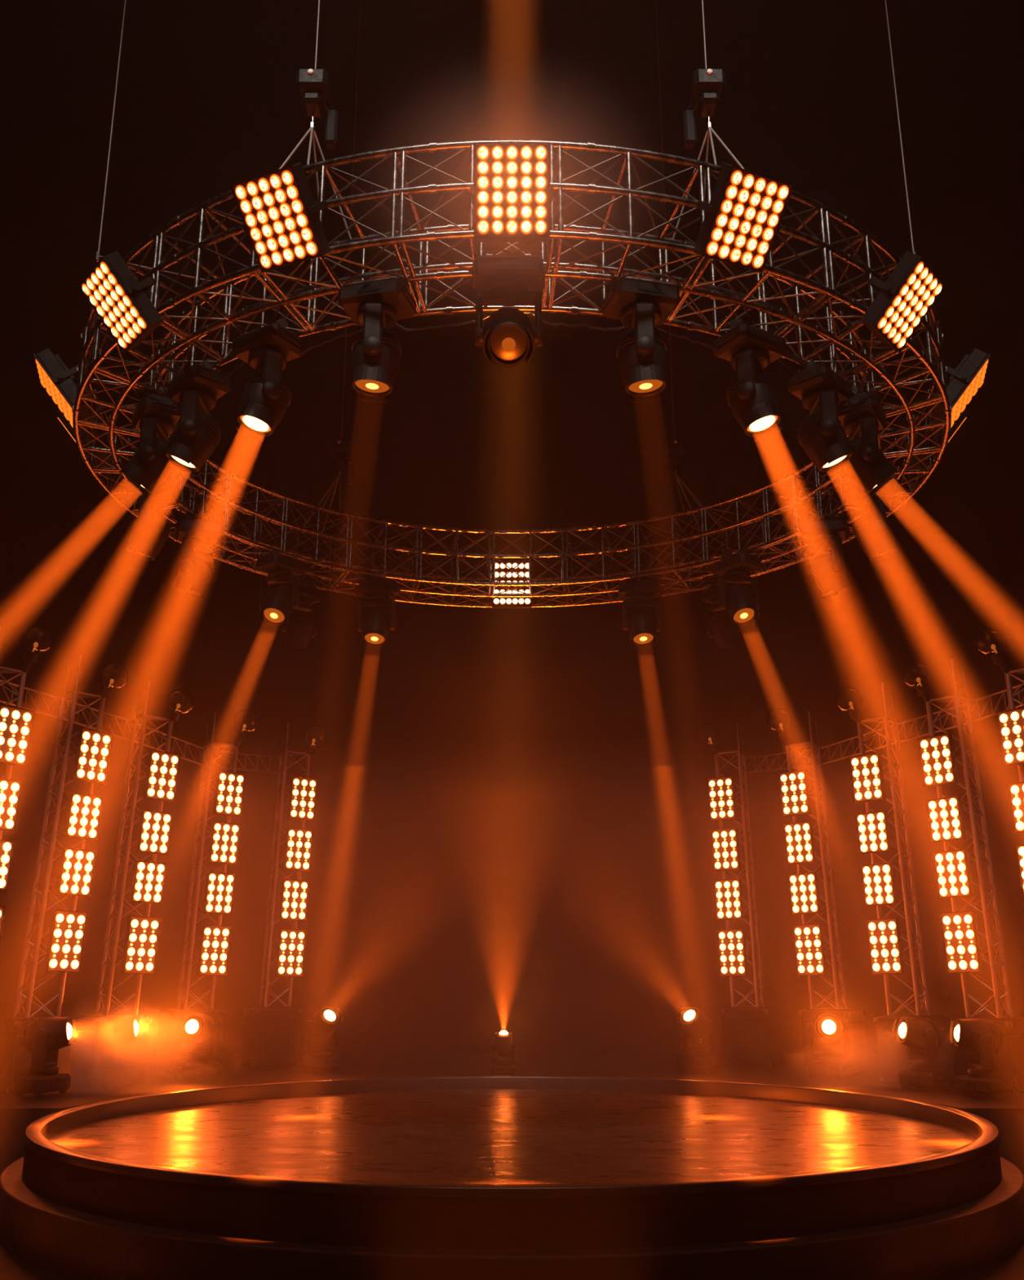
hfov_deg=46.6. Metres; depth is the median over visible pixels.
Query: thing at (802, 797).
lamp
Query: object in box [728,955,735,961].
lamp
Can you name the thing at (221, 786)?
lamp
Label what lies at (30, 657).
socket
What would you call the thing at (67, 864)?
lamp
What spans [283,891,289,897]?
lamp
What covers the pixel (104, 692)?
socket
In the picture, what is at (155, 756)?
lamp
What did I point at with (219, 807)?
lamp
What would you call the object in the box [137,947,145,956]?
lamp
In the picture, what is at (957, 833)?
lamp
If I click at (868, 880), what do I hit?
lamp
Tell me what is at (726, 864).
lamp
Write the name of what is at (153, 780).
lamp
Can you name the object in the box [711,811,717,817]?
lamp
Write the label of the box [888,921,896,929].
lamp
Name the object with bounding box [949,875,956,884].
lamp
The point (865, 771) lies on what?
lamp
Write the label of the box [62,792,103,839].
led panel
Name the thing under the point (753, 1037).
equipment case
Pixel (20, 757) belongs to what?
lamp
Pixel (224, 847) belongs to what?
lamp
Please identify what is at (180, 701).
globe lamp
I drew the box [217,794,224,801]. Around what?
lamp
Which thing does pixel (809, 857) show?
lamp
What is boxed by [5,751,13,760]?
lamp
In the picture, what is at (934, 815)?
lamp
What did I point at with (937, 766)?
lamp
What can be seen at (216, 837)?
lamp
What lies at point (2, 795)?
lamp
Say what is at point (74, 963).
lamp
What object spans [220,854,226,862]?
lamp
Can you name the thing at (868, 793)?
lamp
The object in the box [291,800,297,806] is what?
lamp
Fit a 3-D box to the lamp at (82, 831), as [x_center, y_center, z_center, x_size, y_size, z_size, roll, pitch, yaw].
[-4.672,2.091,12.919,0.012,0.092,0.092,-12,-21,41]
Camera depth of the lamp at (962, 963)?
12.53 m
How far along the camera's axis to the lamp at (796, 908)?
15.30 m
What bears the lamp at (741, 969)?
attached to the led panel at (732, 953)
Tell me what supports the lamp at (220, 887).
attached to the led panel at (219, 895)
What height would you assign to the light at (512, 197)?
0.582 m
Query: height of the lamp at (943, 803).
0.092 m
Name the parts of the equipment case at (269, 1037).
lid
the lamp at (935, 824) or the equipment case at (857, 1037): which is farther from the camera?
the equipment case at (857, 1037)
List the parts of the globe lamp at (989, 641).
globe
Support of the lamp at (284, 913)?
attached to the led panel at (294, 893)
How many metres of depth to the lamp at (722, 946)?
16.22 m
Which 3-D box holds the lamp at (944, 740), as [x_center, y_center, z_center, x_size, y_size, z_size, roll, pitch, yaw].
[4.771,1.111,13.105,0.012,0.092,0.092,12,-21,-40]
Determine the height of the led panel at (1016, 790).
0.500 m
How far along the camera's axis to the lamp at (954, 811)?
12.88 m
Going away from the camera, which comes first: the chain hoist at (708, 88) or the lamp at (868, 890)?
the chain hoist at (708, 88)
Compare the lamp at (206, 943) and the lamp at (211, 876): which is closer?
the lamp at (206, 943)
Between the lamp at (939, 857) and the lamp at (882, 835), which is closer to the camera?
the lamp at (939, 857)
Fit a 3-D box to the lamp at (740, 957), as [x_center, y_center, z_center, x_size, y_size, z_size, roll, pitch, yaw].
[3.092,4.305,16.069,0.092,0.092,0.012,-10,-18,28]
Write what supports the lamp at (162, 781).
attached to the led panel at (162, 767)
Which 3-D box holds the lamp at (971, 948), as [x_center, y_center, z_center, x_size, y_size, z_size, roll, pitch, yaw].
[4.837,3.254,12.492,0.012,0.092,0.092,12,-21,-40]
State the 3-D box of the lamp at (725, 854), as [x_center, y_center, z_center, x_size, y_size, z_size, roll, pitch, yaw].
[2.966,2.984,16.510,0.092,0.092,0.012,-10,-18,28]
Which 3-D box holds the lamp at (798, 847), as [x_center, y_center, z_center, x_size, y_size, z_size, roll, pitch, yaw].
[3.734,2.706,15.446,0.092,0.092,0.012,-13,-19,34]
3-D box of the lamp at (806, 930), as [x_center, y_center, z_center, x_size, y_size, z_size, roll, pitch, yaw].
[3.764,3.717,15.157,0.092,0.092,0.012,-13,-19,34]
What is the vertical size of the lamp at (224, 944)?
0.092 m
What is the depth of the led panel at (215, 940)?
15.09 m
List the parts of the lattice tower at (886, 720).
leg, leg, leg, plate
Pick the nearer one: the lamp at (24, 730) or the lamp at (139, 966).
the lamp at (24, 730)
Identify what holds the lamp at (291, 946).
attached to the led panel at (291, 953)
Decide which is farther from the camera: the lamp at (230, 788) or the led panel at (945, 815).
the lamp at (230, 788)
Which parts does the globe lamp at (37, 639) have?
globe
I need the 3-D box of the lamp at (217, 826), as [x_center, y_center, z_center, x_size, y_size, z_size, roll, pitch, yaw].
[-3.828,2.434,15.449,0.092,0.092,0.012,13,-19,-34]
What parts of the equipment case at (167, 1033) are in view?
lid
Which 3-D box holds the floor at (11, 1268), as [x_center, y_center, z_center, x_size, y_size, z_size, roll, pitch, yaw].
[0.000,4.314,8.647,28.000,0.200,31.000,0,-16,0]
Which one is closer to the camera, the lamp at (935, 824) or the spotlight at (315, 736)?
the lamp at (935, 824)
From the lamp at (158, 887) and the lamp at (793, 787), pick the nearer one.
the lamp at (158, 887)
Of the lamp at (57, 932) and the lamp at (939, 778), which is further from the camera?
the lamp at (939, 778)
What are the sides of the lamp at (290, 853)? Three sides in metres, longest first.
0.092 x 0.092 x 0.012 m
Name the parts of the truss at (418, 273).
post frame, post frame, post frame, post frame, post frame, post frame, post frame, post frame, post frame, post frame, post frame, post frame, post frame, post frame, post frame, post frame, post frame, post frame, post frame, post frame, post frame, post frame, post frame, post frame, post frame, post frame, post frame, post frame, post frame, post frame, post frame, post frame, post frame, post frame, post frame, post frame, post frame, post frame, post frame, post frame, post frame, post frame, post frame, post frame, post frame, post frame, post frame, post frame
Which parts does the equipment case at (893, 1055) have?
lid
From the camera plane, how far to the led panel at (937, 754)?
13.12 m
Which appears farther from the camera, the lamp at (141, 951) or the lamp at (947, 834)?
the lamp at (141, 951)
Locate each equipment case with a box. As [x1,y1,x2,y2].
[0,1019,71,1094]
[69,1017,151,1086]
[153,1010,225,1074]
[237,1008,302,1067]
[721,1008,785,1067]
[799,1010,871,1073]
[874,1017,956,1084]
[951,1019,1023,1094]
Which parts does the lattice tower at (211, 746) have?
plate, leg, leg, leg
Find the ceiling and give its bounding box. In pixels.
[0,0,1023,309]
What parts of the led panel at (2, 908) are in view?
plate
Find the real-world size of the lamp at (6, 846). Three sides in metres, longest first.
0.092 x 0.092 x 0.012 m
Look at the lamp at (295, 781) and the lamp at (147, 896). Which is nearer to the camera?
the lamp at (147, 896)
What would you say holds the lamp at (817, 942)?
attached to the led panel at (809, 942)
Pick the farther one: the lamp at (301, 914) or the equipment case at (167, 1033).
the lamp at (301, 914)
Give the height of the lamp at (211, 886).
0.092 m
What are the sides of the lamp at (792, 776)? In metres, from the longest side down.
0.092 x 0.092 x 0.012 m
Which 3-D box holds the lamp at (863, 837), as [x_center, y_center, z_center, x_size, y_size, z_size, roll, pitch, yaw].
[4.101,2.316,13.876,0.092,0.092,0.012,-16,-21,41]
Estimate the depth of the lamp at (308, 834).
16.64 m
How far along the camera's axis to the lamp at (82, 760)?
13.04 m
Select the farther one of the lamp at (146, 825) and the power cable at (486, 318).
the lamp at (146, 825)
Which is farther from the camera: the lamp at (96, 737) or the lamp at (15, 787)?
the lamp at (96, 737)
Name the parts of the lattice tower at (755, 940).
leg, leg, plate, leg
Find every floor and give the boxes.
[0,1053,1023,1175]
[0,1244,1023,1279]
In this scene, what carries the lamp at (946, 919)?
attached to the led panel at (960, 931)
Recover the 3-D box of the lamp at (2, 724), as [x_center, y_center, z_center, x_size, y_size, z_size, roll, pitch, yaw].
[-5.201,0.883,12.127,0.012,0.092,0.092,-11,-21,39]
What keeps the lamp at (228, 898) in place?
attached to the led panel at (219, 895)
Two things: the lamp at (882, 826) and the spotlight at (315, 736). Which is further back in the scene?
the spotlight at (315, 736)
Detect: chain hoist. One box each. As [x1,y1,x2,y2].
[279,0,351,238]
[303,0,360,532]
[656,0,721,532]
[672,0,744,238]
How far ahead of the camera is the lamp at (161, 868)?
13.78 m
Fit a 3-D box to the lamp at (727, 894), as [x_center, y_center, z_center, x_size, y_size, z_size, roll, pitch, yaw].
[2.971,3.507,16.361,0.092,0.092,0.012,-10,-18,28]
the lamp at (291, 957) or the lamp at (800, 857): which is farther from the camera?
the lamp at (291, 957)
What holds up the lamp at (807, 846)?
attached to the led panel at (799, 841)
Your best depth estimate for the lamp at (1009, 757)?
12.22 m
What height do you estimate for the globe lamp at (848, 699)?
0.407 m
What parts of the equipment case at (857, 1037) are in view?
lid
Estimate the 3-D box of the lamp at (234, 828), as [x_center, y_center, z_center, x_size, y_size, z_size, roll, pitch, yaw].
[-3.631,2.479,15.585,0.092,0.092,0.012,13,-19,-34]
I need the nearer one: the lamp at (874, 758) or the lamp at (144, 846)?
the lamp at (144, 846)
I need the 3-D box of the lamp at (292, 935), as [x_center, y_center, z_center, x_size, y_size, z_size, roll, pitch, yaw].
[-2.990,4.032,16.210,0.092,0.092,0.012,11,-18,-28]
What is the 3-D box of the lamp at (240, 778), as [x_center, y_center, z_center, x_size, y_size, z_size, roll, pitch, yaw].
[-3.607,1.846,15.767,0.092,0.092,0.012,13,-19,-34]
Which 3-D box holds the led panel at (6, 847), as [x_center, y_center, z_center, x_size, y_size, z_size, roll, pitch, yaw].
[-5.208,2.238,11.864,0.111,0.500,0.386,-13,-20,38]
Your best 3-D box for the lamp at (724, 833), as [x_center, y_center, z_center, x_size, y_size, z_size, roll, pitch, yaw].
[2.961,2.716,16.587,0.092,0.092,0.012,-10,-18,28]
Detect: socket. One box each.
[21,649,38,672]
[98,685,113,697]
[166,710,179,721]
[234,730,246,746]
[304,745,315,754]
[708,743,719,754]
[778,729,791,746]
[849,708,862,722]
[916,684,931,702]
[991,651,1009,673]
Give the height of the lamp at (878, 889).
0.092 m
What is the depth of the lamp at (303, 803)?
16.70 m
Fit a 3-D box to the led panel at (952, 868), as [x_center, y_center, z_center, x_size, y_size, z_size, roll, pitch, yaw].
[4.771,2.528,12.825,0.104,0.490,0.375,12,-21,-40]
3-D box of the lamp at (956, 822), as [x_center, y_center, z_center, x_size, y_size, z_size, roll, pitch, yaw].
[4.803,1.983,12.855,0.012,0.092,0.092,12,-21,-40]
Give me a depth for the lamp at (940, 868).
12.89 m
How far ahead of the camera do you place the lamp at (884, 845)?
13.68 m
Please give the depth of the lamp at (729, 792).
16.68 m
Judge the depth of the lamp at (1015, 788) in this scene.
12.13 m
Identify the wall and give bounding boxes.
[0,309,1023,1053]
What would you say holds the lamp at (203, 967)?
attached to the led panel at (215, 940)
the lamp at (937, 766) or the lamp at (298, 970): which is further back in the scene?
the lamp at (298, 970)
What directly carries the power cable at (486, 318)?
hanging from the truss at (418, 273)
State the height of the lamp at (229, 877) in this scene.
0.092 m
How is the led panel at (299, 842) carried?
attached to the lattice tower at (268, 940)
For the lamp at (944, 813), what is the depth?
12.97 m
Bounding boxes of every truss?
[0,679,283,773]
[72,139,951,608]
[746,683,1023,773]
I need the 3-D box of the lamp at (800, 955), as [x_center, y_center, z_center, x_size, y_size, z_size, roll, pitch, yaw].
[3.675,4.036,15.140,0.092,0.092,0.012,-13,-19,34]
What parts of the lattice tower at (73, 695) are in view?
plate, leg, leg, leg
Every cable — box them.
[95,0,126,261]
[298,327,363,353]
[395,315,491,331]
[524,311,626,331]
[655,324,719,351]
[884,0,916,254]
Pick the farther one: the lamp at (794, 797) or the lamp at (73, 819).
the lamp at (794, 797)
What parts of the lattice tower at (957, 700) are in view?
leg, leg, leg, plate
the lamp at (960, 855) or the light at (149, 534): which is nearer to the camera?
the light at (149, 534)
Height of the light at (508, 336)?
0.874 m
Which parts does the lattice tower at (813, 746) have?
leg, leg, plate, leg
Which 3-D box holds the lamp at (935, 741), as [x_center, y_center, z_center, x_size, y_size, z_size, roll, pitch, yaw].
[4.690,1.138,13.191,0.012,0.092,0.092,12,-21,-40]
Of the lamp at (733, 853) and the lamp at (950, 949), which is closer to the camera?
the lamp at (950, 949)
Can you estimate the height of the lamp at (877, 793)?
0.092 m
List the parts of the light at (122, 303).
plate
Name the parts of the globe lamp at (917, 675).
globe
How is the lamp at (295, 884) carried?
attached to the led panel at (294, 893)
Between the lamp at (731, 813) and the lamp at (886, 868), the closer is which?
the lamp at (886, 868)
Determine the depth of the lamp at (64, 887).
12.66 m
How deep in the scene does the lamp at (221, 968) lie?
15.09 m
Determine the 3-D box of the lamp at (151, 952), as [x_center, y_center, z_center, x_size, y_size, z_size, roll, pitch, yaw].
[-4.105,3.561,13.521,0.092,0.092,0.012,17,-21,-40]
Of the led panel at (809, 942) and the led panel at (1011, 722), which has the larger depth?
the led panel at (809, 942)
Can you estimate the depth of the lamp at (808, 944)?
15.11 m
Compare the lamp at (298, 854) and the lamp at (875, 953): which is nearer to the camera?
the lamp at (875, 953)
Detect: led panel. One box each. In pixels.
[0,703,34,767]
[0,777,22,831]
[0,839,14,890]
[0,906,5,940]
[44,909,88,973]
[55,847,97,897]
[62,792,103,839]
[71,728,113,784]
[120,915,161,974]
[129,860,167,903]
[135,809,173,854]
[142,749,181,802]
[196,924,231,976]
[202,871,235,915]
[208,821,240,865]
[213,770,245,817]
[275,928,306,977]
[279,879,309,921]
[283,827,313,871]
[288,776,317,821]
[706,776,737,821]
[711,827,741,871]
[714,879,744,919]
[716,928,748,976]
[778,769,811,817]
[783,821,816,865]
[787,872,821,915]
[792,924,827,976]
[848,752,886,803]
[855,810,892,853]
[860,862,897,906]
[866,918,905,974]
[918,733,958,787]
[926,795,966,842]
[933,848,973,898]
[939,911,983,973]
[996,706,1023,766]
[1008,782,1023,833]
[1015,844,1023,893]
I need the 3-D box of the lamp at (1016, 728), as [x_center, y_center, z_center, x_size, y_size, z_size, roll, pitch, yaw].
[5.190,0.920,12.214,0.012,0.092,0.092,12,-21,-39]
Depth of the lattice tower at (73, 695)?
12.82 m
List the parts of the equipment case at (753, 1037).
lid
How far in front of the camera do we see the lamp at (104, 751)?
13.25 m
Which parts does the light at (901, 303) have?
plate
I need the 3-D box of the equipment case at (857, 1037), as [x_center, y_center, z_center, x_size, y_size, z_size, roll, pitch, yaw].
[4.037,5.016,14.865,0.650,0.727,0.610,-11,-19,34]
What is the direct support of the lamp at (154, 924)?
attached to the led panel at (142, 933)
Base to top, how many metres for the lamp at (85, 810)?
0.092 m
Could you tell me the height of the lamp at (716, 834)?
0.092 m
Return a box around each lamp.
[0,708,8,717]
[0,721,6,731]
[0,736,4,745]
[0,781,8,790]
[0,792,6,802]
[0,805,4,814]
[0,853,9,863]
[0,866,7,875]
[0,878,5,888]
[2,842,11,851]
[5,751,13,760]
[5,819,13,828]
[7,737,16,746]
[7,807,15,816]
[8,794,17,804]
[9,724,17,733]
[10,782,19,791]
[11,710,20,719]
[16,753,25,763]
[18,739,26,749]
[21,624,53,672]
[21,726,29,735]
[22,712,31,721]
[48,959,57,968]
[51,943,59,952]
[53,928,62,937]
[55,913,63,922]
[60,884,68,893]
[60,959,68,968]
[62,872,70,881]
[62,944,70,953]
[63,861,71,870]
[64,929,72,938]
[65,849,73,858]
[66,914,74,923]
[67,826,75,835]
[69,815,77,824]
[71,805,79,813]
[71,884,79,893]
[71,960,79,968]
[72,795,80,803]
[72,873,79,882]
[73,945,80,954]
[74,862,81,871]
[75,850,83,859]
[75,929,83,938]
[76,768,84,777]
[77,915,84,924]
[78,827,86,836]
[79,756,86,764]
[80,744,88,752]
[80,817,87,826]
[81,806,88,815]
[81,885,88,894]
[82,731,89,740]
[83,796,90,804]
[83,874,90,883]
[84,863,92,871]
[86,852,93,861]
[87,770,94,779]
[88,758,96,766]
[88,829,96,837]
[90,746,98,754]
[90,818,97,827]
[92,808,99,817]
[93,733,100,742]
[93,797,101,806]
[97,772,105,781]
[98,662,128,697]
[99,760,106,768]
[101,747,108,755]
[102,735,110,743]
[125,961,133,970]
[127,947,134,955]
[128,933,137,942]
[131,919,138,928]
[133,892,141,900]
[134,882,142,890]
[135,962,143,970]
[136,872,143,880]
[137,862,145,870]
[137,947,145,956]
[139,933,146,942]
[140,842,147,850]
[141,832,148,840]
[141,920,148,928]
[142,822,150,830]
[143,893,151,901]
[144,812,151,820]
[145,883,152,891]
[146,873,153,881]
[146,962,153,971]
[147,788,155,796]
[147,863,155,871]
[147,948,155,956]
[149,776,156,784]
[149,934,156,942]
[150,843,157,851]
[151,752,159,760]
[151,764,157,772]
[151,833,158,841]
[151,920,158,928]
[152,823,159,831]
[153,813,160,821]
[153,893,160,902]
[155,874,163,882]
[155,884,162,892]
[157,789,164,797]
[157,864,164,872]
[158,777,165,786]
[160,766,167,773]
[160,834,168,842]
[160,844,167,853]
[161,754,168,762]
[162,824,169,832]
[163,814,170,822]
[166,688,194,721]
[166,791,173,799]
[168,779,175,786]
[169,767,176,775]
[171,755,177,764]
[200,964,207,973]
[201,952,208,959]
[203,940,209,947]
[204,928,211,935]
[206,904,213,911]
[207,893,213,901]
[208,873,215,880]
[208,884,214,891]
[209,965,216,973]
[211,853,217,861]
[211,952,217,960]
[212,843,218,850]
[212,940,218,948]
[213,833,220,840]
[213,928,220,935]
[214,823,221,831]
[215,904,222,911]
[216,804,222,812]
[216,894,222,902]
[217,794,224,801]
[217,874,224,881]
[217,884,223,892]
[218,783,225,791]
[218,965,225,973]
[219,773,226,780]
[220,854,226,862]
[220,953,226,960]
[221,844,227,851]
[221,941,227,948]
[222,834,228,841]
[222,928,229,936]
[223,824,230,831]
[224,905,231,912]
[225,806,231,813]
[225,895,231,902]
[226,795,232,802]
[226,875,233,882]
[226,884,232,892]
[227,785,234,791]
[228,774,235,781]
[229,855,235,862]
[230,845,236,852]
[231,825,238,832]
[231,835,237,842]
[234,709,259,746]
[234,807,240,814]
[235,786,242,793]
[235,796,241,804]
[237,775,243,782]
[278,966,284,973]
[279,955,285,962]
[280,942,286,950]
[281,911,288,918]
[281,931,287,938]
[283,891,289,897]
[283,901,288,907]
[284,880,290,888]
[286,861,292,867]
[287,850,293,857]
[287,967,293,973]
[288,830,294,836]
[288,840,293,847]
[288,943,295,951]
[288,955,294,962]
[289,932,296,938]
[290,809,297,817]
[290,911,297,918]
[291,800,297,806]
[291,902,297,908]
[292,789,298,795]
[292,891,298,898]
[293,778,299,785]
[293,881,299,888]
[294,862,301,868]
[295,851,302,857]
[295,967,302,974]
[296,840,302,848]
[296,955,302,962]
[297,831,303,837]
[297,932,304,939]
[297,943,303,951]
[298,911,305,919]
[299,810,305,817]
[299,902,306,909]
[300,790,306,796]
[300,800,306,807]
[300,892,306,898]
[301,882,307,888]
[302,779,307,786]
[302,862,309,869]
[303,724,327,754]
[303,852,310,858]
[304,841,311,848]
[305,831,311,838]
[307,811,313,817]
[308,801,314,808]
[309,791,315,797]
[310,780,315,786]
[696,723,719,754]
[709,780,715,786]
[710,791,715,797]
[711,801,716,808]
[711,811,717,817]
[713,831,719,838]
[713,841,719,848]
[714,852,720,858]
[715,862,720,868]
[715,881,722,888]
[716,891,722,898]
[717,779,723,786]
[717,901,723,908]
[717,911,724,918]
[718,790,724,796]
[719,800,724,807]
[719,810,725,817]
[719,932,725,939]
[720,943,726,951]
[720,955,727,962]
[721,831,727,837]
[721,841,728,848]
[721,966,728,973]
[722,851,728,857]
[723,861,729,868]
[724,881,730,888]
[724,891,731,897]
[725,778,731,785]
[725,901,732,907]
[726,789,732,795]
[726,911,732,917]
[727,800,733,806]
[727,932,733,938]
[728,810,733,817]
[728,943,734,950]
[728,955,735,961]
[729,830,735,837]
[729,966,736,973]
[730,840,736,847]
[730,850,737,857]
[731,861,737,867]
[733,880,738,888]
[733,890,739,897]
[733,900,740,907]
[734,910,741,917]
[736,931,742,938]
[737,942,743,950]
[737,955,744,961]
[738,966,745,973]
[766,707,791,746]
[781,774,786,782]
[782,785,788,792]
[782,795,789,803]
[783,806,790,813]
[785,825,791,832]
[786,835,793,842]
[787,845,794,852]
[788,855,795,862]
[789,773,795,780]
[790,784,796,791]
[790,875,796,883]
[791,795,798,802]
[791,885,797,893]
[791,895,798,902]
[792,805,799,813]
[792,905,799,912]
[794,824,800,831]
[795,834,801,841]
[795,844,803,851]
[795,928,801,935]
[795,940,803,947]
[797,854,804,862]
[797,952,804,959]
[798,772,804,779]
[798,965,804,973]
[799,782,805,790]
[799,875,805,882]
[800,794,806,800]
[800,884,806,892]
[800,894,807,902]
[801,804,808,812]
[801,904,808,911]
[803,823,809,831]
[804,833,810,840]
[804,844,811,850]
[804,927,810,934]
[804,940,812,947]
[805,853,813,861]
[806,952,813,959]
[807,964,814,973]
[808,874,814,881]
[808,884,815,891]
[809,893,816,902]
[810,904,817,911]
[813,927,819,934]
[814,939,821,946]
[815,951,822,959]
[816,964,823,972]
[835,686,862,722]
[852,758,858,766]
[853,769,860,777]
[854,780,861,788]
[855,791,862,799]
[857,814,865,822]
[858,824,866,832]
[859,834,866,842]
[861,756,868,764]
[861,844,868,852]
[862,768,869,776]
[863,779,871,787]
[863,866,871,874]
[864,876,871,884]
[865,791,871,799]
[865,886,872,894]
[866,896,873,904]
[867,813,875,822]
[868,823,875,831]
[868,922,875,930]
[869,833,876,841]
[870,936,877,944]
[871,755,878,763]
[871,766,879,774]
[871,843,877,851]
[871,949,879,957]
[872,963,880,971]
[873,777,880,786]
[873,865,880,874]
[874,789,881,797]
[874,875,881,884]
[875,885,882,893]
[875,895,883,903]
[877,813,884,821]
[878,822,885,830]
[878,921,886,930]
[879,831,886,839]
[880,841,888,850]
[880,935,887,943]
[881,949,888,957]
[883,864,890,873]
[883,962,890,971]
[884,875,891,883]
[884,884,892,893]
[886,894,893,902]
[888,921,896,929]
[889,934,897,943]
[891,948,899,957]
[893,962,900,970]
[902,661,931,702]
[920,740,928,748]
[922,751,929,760]
[924,764,931,772]
[925,776,933,784]
[928,800,936,808]
[930,811,937,819]
[931,737,938,746]
[931,821,939,830]
[932,750,940,759]
[933,762,942,770]
[933,831,940,840]
[935,774,943,782]
[935,853,943,862]
[937,865,945,873]
[938,875,946,884]
[939,800,946,808]
[940,809,948,818]
[940,887,947,896]
[941,736,948,745]
[942,748,950,756]
[942,820,949,828]
[942,915,951,924]
[943,831,951,839]
[944,760,951,768]
[945,930,952,939]
[946,773,953,781]
[946,853,954,861]
[946,946,955,955]
[947,863,955,872]
[948,960,956,969]
[949,798,957,806]
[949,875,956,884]
[950,886,958,895]
[951,808,959,817]
[952,818,959,827]
[953,829,961,838]
[953,915,961,924]
[955,930,963,939]
[956,851,964,860]
[957,945,965,954]
[958,862,966,871]
[959,960,967,969]
[960,874,967,883]
[960,885,968,894]
[964,915,972,924]
[966,929,974,938]
[968,944,976,954]
[970,960,978,968]
[974,626,1009,673]
[1000,713,1008,723]
[1001,727,1010,736]
[1004,740,1012,749]
[1005,753,1013,762]
[1011,711,1019,720]
[1011,785,1019,794]
[1013,724,1021,733]
[1013,796,1021,806]
[1014,737,1023,747]
[1014,808,1022,818]
[1016,821,1023,830]
[1017,751,1023,760]
[1018,846,1023,856]
[1020,858,1023,867]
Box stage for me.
[0,1075,1023,1279]
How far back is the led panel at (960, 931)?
12.59 m
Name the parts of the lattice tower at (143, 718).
plate, leg, leg, leg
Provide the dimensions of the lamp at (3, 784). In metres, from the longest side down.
0.092 x 0.092 x 0.012 m
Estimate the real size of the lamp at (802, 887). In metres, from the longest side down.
0.092 x 0.092 x 0.012 m
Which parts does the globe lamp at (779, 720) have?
globe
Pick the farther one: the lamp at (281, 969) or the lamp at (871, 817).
the lamp at (281, 969)
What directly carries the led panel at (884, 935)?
attached to the lattice tower at (886, 720)
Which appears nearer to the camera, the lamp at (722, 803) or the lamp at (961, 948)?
the lamp at (961, 948)
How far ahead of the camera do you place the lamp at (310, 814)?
16.72 m
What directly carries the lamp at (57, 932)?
attached to the led panel at (65, 945)
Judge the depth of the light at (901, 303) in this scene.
8.38 m
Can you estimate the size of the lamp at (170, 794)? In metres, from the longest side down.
0.092 x 0.092 x 0.012 m
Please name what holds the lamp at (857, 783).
attached to the led panel at (866, 770)
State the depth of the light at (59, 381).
10.34 m
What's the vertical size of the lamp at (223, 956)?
0.092 m
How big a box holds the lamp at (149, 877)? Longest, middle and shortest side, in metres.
0.092 x 0.092 x 0.012 m
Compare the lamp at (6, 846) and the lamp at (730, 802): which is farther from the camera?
the lamp at (730, 802)
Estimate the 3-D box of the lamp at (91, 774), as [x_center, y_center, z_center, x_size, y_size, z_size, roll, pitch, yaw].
[-4.637,1.489,13.091,0.012,0.092,0.092,-12,-21,41]
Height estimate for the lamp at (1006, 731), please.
0.092 m
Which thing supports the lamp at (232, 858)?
attached to the led panel at (224, 837)
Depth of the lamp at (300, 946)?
16.22 m
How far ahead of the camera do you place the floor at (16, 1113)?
13.83 m
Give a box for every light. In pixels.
[13,1017,76,1097]
[33,347,93,431]
[78,251,163,352]
[84,1014,143,1089]
[120,386,181,497]
[124,475,182,564]
[163,358,231,476]
[171,1013,219,1079]
[172,512,224,599]
[229,162,330,272]
[231,318,304,441]
[257,546,305,626]
[280,582,323,651]
[299,1005,342,1073]
[338,275,416,402]
[355,574,399,647]
[467,142,556,241]
[471,252,546,365]
[491,560,533,608]
[491,1031,516,1075]
[602,274,679,402]
[617,575,662,647]
[676,1005,719,1073]
[693,162,795,272]
[701,582,744,651]
[713,318,786,441]
[713,546,761,626]
[786,358,854,476]
[800,512,852,599]
[807,1013,855,1079]
[837,386,898,497]
[842,477,900,564]
[861,251,946,352]
[893,1017,952,1092]
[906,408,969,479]
[931,347,991,431]
[950,1018,1013,1098]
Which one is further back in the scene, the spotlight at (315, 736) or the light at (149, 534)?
the spotlight at (315, 736)
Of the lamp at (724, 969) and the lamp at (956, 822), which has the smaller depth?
the lamp at (956, 822)
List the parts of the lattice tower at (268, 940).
leg, plate, leg, leg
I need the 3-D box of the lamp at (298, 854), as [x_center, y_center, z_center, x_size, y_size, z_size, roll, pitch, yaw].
[-2.967,2.985,16.510,0.092,0.092,0.012,11,-18,-28]
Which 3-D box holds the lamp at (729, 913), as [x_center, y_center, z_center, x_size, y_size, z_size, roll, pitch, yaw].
[2.976,3.761,16.288,0.092,0.092,0.012,-10,-18,28]
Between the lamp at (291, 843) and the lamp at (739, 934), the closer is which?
the lamp at (739, 934)
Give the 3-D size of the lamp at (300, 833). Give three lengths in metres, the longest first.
0.092 x 0.092 x 0.012 m
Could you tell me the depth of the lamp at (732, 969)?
16.08 m
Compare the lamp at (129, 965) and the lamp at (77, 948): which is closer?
the lamp at (77, 948)
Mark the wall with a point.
(512, 827)
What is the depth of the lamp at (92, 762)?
13.12 m
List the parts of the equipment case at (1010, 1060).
lid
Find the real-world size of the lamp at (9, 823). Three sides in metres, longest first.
0.092 x 0.092 x 0.012 m
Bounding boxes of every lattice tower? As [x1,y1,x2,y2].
[0,626,26,839]
[0,654,106,1020]
[80,680,173,1017]
[164,711,238,1010]
[247,722,311,1008]
[715,722,775,1008]
[786,711,858,1010]
[857,682,944,1017]
[925,658,1023,1020]
[1004,667,1023,782]
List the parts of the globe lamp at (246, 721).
globe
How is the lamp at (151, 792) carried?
attached to the led panel at (162, 767)

